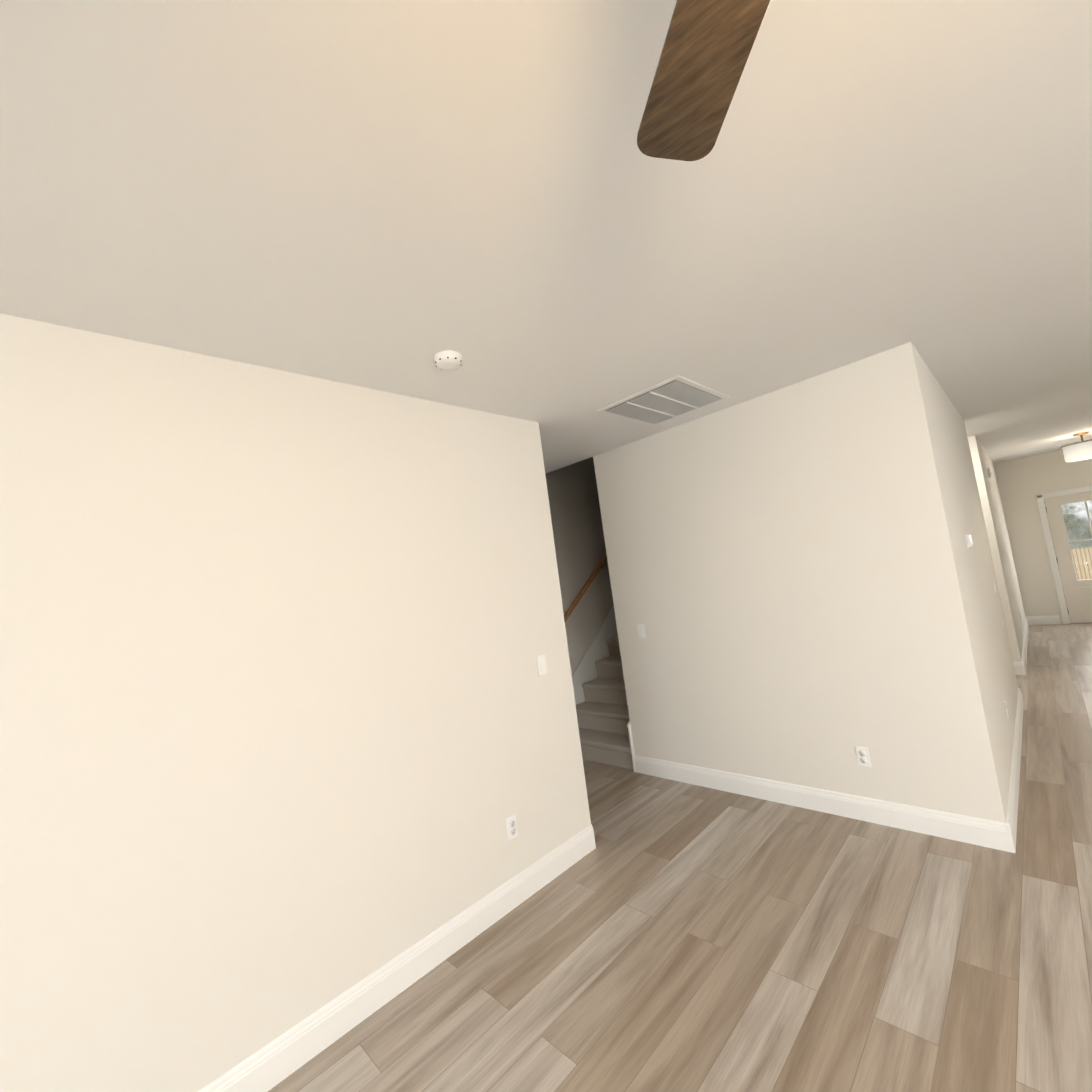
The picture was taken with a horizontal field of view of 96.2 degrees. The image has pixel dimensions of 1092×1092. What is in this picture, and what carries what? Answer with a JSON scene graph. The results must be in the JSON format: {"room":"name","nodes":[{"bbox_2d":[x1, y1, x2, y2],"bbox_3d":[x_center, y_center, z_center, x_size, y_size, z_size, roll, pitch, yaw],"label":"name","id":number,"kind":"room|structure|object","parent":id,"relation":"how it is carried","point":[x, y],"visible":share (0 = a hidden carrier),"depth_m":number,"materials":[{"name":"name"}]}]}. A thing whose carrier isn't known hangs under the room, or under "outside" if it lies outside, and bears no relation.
{"room":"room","nodes":[
{"label":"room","id":0,"kind":"room"},
{"bbox_2d":[0,313,590,1091],"bbox_3d":[-1.703,0.620,1.418,5.065,2.740,0.120,-3,-7,-45],"label":"wall","id":1,"kind":"structure","parent":0,"point":[288,729],"depth_m":1.87,"materials":[{"name":"white paint"}]},
{"bbox_2d":[198,824,595,1091],"bbox_3d":[-1.403,1.891,1.352,4.830,0.140,0.016,-3,-7,-45],"label":"baseboard","id":2,"kind":"structure","parent":1,"relation":"attached to","point":[282,1057],"depth_m":2.08,"materials":[{"name":"white paint"}]},
{"bbox_2d":[506,814,517,840],"bbox_3d":[-0.183,1.521,2.647,0.070,0.115,0.008,-3,-7,-45],"label":"electrical outlet","id":3,"kind":"object","parent":1,"relation":"attached to","point":[511,826],"visible":1,"depth_m":2.64,"materials":[{"name":"white plastic"}]},
{"bbox_2d":[537,654,546,675],"bbox_3d":[-0.022,0.723,2.973,0.070,0.115,0.012,-3,-7,-45],"label":"light switch","id":4,"kind":"object","parent":1,"relation":"attached to","point":[541,664],"visible":1,"depth_m":2.97,"materials":[{"name":"white plastic"}]},
{"bbox_2d":[0,0,1091,473],"bbox_3d":[3.166,-1.324,2.903,14.165,0.100,8.280,-3,-7,-45],"label":"ceiling","id":5,"kind":"structure","parent":0,"point":[392,196],"depth_m":1.40,"materials":[{"name":"white paint"}]},
{"bbox_2d":[433,350,462,369],"bbox_3d":[-0.446,-0.842,2.234,0.132,0.038,0.132,-3,-7,-45],"label":"smoke detector","id":6,"kind":"object","parent":5,"relation":"attached to","point":[447,360],"visible":1,"depth_m":2.20,"materials":[{"name":"white plastic"}]},
{"bbox_2d":[598,375,728,425],"bbox_3d":[0.779,-0.929,3.220,0.670,0.019,0.590,-3,-7,-45],"label":"ceiling vent","id":7,"kind":"object","parent":5,"relation":"in","point":[669,399],"visible":1,"depth_m":3.16,"materials":[{"name":"white metal"}]},
{"bbox_2d":[637,0,769,160],"bbox_3d":[0.305,-0.761,0.283,1.293,0.706,1.274,-3,-7,-45],"label":"ceiling fan","id":8,"kind":"object","parent":5,"relation":"hanging from","point":[706,49],"visible":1,"depth_m":0.83,"materials":[{"name":"brown wood"}]},
{"bbox_2d":[1061,431,1091,461],"bbox_3d":[7.059,-1.313,6.429,0.396,0.345,0.396,-3,-7,-45],"label":"light","id":9,"kind":"object","parent":5,"relation":"attached to","point":[1078,451],"visible":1,"depth_m":6.37,"materials":[{"name":"gold metal"}]},
{"bbox_2d":[545,457,613,673],"bbox_3d":[0.934,-0.686,6.367,5.750,5.450,0.120,-3,-7,-45],"label":"wall","id":10,"kind":"structure","parent":0,"point":[577,525],"depth_m":5.57,"materials":[{"name":"paint"}]},
{"bbox_2d":[564,553,606,621],"bbox_3d":[1.194,-0.488,6.425,3.880,2.854,0.101,-3,-7,-45],"label":"stair handrail","id":11,"kind":"object","parent":10,"relation":"attached to","point":[584,588],"visible":0.19,"depth_m":5.41,"materials":[{"name":"brown wood"}]},
{"bbox_2d":[572,614,612,704],"bbox_3d":[1.330,0.287,6.453,4.206,3.440,0.022,-3,-7,-45],"label":"trim","id":12,"kind":"structure","parent":10,"relation":"attached to","point":[586,669],"depth_m":5.42,"materials":[{"name":"white paint"}]},
{"bbox_2d":[268,623,1091,1091],"bbox_3d":[3.529,1.483,2.673,14.165,0.100,8.280,-3,-7,-45],"label":"floor","id":13,"kind":"structure","parent":0,"point":[666,935],"depth_m":2.04,"materials":[{"name":"brown wood"}]},
{"bbox_2d":[576,637,633,769],"bbox_3d":[1.822,0.407,6.221,4.533,3.040,0.966,-3,-7,-45],"label":"staircase","id":14,"kind":"structure","parent":13,"relation":"on","point":[602,712],"depth_m":4.81,"materials":[{"name":"beige carpet"}]},
{"bbox_2d":[609,605,635,771],"bbox_3d":[2.006,0.139,5.765,4.206,3.448,0.022,-3,-7,-45],"label":"trim","id":15,"kind":"structure","parent":14,"relation":"attached to","point":[612,613],"depth_m":5.75,"materials":[{"name":"white paint"}]},
{"bbox_2d":[633,755,1005,850],"bbox_3d":[1.551,1.673,3.345,0.015,0.140,2.316,-3,-7,-45],"label":"baseboard","id":16,"kind":"structure","parent":13,"relation":"on","point":[957,827],"depth_m":3.05,"materials":[{"name":"white paint"}]},
{"bbox_2d":[998,688,1023,852],"bbox_3d":[3.424,1.448,3.556,2.971,0.140,0.016,-3,-7,-45],"label":"baseboard","id":17,"kind":"structure","parent":13,"relation":"on","point":[1009,829],"depth_m":2.95,"materials":[{"name":"white paint"}]},
{"bbox_2d":[593,342,1006,822],"bbox_3d":[1.447,0.382,3.484,0.120,2.740,2.325,-3,-7,-45],"label":"wall block","id":18,"kind":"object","parent":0,"point":[786,585],"visible":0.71,"depth_m":3.16,"materials":[{"name":"white paint"}]},
{"bbox_2d":[637,624,645,637],"bbox_3d":[0.789,0.707,4.062,0.012,0.115,0.070,-3,-7,-45],"label":"light switch","id":19,"kind":"object","parent":18,"relation":"attached to","point":[641,630],"visible":1,"depth_m":4.06,"materials":[{"name":"white plastic"}]},
{"bbox_2d":[855,746,871,766],"bbox_3d":[1.920,1.275,2.964,0.008,0.115,0.070,-3,-7,-45],"label":"electrical outlet","id":20,"kind":"object","parent":18,"relation":"attached to","point":[863,756],"visible":1,"depth_m":2.96,"materials":[{"name":"white plastic"}]},
{"bbox_2d":[915,348,1017,811],"bbox_3d":[3.253,0.171,3.751,2.820,2.740,0.120,-3,-7,-45],"label":"wall","id":21,"kind":"structure","parent":0,"point":[993,654],"depth_m":3.32,"materials":[{"name":"white paint"}]},
{"bbox_2d":[965,534,972,547],"bbox_3d":[2.804,-0.035,3.245,0.120,0.086,0.025,-3,-7,-45],"label":"thermostat","id":22,"kind":"object","parent":21,"relation":"attached to","point":[968,539],"visible":1,"depth_m":3.21,"materials":[{"name":"white plastic"}]},
{"bbox_2d":[1004,700,1008,718],"bbox_3d":[3.226,1.144,3.428,0.070,0.115,0.008,-3,-7,-45],"label":"electrical outlet","id":23,"kind":"object","parent":21,"relation":"attached to","point":[1006,709],"visible":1,"depth_m":3.41,"materials":[{"name":"white plastic"}]},
{"bbox_2d":[968,435,1021,661],"bbox_3d":[4.725,0.168,6.042,0.120,2.740,1.290,-3,-7,-45],"label":"wall","id":24,"kind":"structure","parent":0,"point":[996,558],"depth_m":5.57,"materials":[{"name":"white paint"}]},
{"bbox_2d":[976,438,1024,658],"bbox_3d":[6.455,0.020,6.959,3.630,2.740,0.120,-3,-7,-45],"label":"wall","id":25,"kind":"structure","parent":0,"point":[1004,546],"depth_m":6.56,"materials":[{"name":"white paint"}]},
{"bbox_2d":[987,468,991,477],"bbox_3d":[5.867,-0.966,6.475,0.080,0.120,0.028,-3,-7,-45],"label":"sensor","id":26,"kind":"object","parent":25,"relation":"attached to","point":[989,472],"visible":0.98,"depth_m":6.45,"materials":[{"name":"white plastic"}]},
{"bbox_2d":[1018,616,1029,674],"bbox_3d":[6.621,1.297,6.758,3.766,0.140,0.015,-3,-7,-45],"label":"baseboard","id":27,"kind":"structure","parent":25,"relation":"attached to","point":[1022,664],"depth_m":6.22,"materials":[{"name":"white paint"}]},
{"bbox_2d":[994,450,1091,623],"bbox_3d":[8.442,-0.183,7.618,0.120,2.740,2.025,-3,-7,-45],"label":"wall","id":28,"kind":"structure","parent":0,"point":[1023,482],"depth_m":8.00,"materials":[{"name":"white paint"}]},
{"bbox_2d":[1030,615,1060,624],"bbox_3d":[8.083,1.205,7.945,0.015,0.140,0.355,-3,-7,-45],"label":"baseboard","id":29,"kind":"structure","parent":28,"relation":"attached to","point":[1034,620],"depth_m":7.94,"materials":[{"name":"white paint"}]},
{"bbox_2d":[1036,486,1091,623],"bbox_3d":[8.499,0.126,7.553,0.157,2.104,1.033,-3,-7,-45],"label":"front door","id":30,"kind":"structure","parent":28,"relation":"in","point":[1078,599],"depth_m":7.77,"materials":[{"name":"white paint"}]},
{"label":"outside","id":31,"kind":"structure","parent":0,"visible":0},
{"bbox_2d":[1043,492,1091,605],"bbox_3d":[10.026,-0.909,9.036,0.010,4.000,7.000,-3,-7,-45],"label":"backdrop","id":32,"kind":"structure","parent":31,"point":[1081,559],"depth_m":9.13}
]}

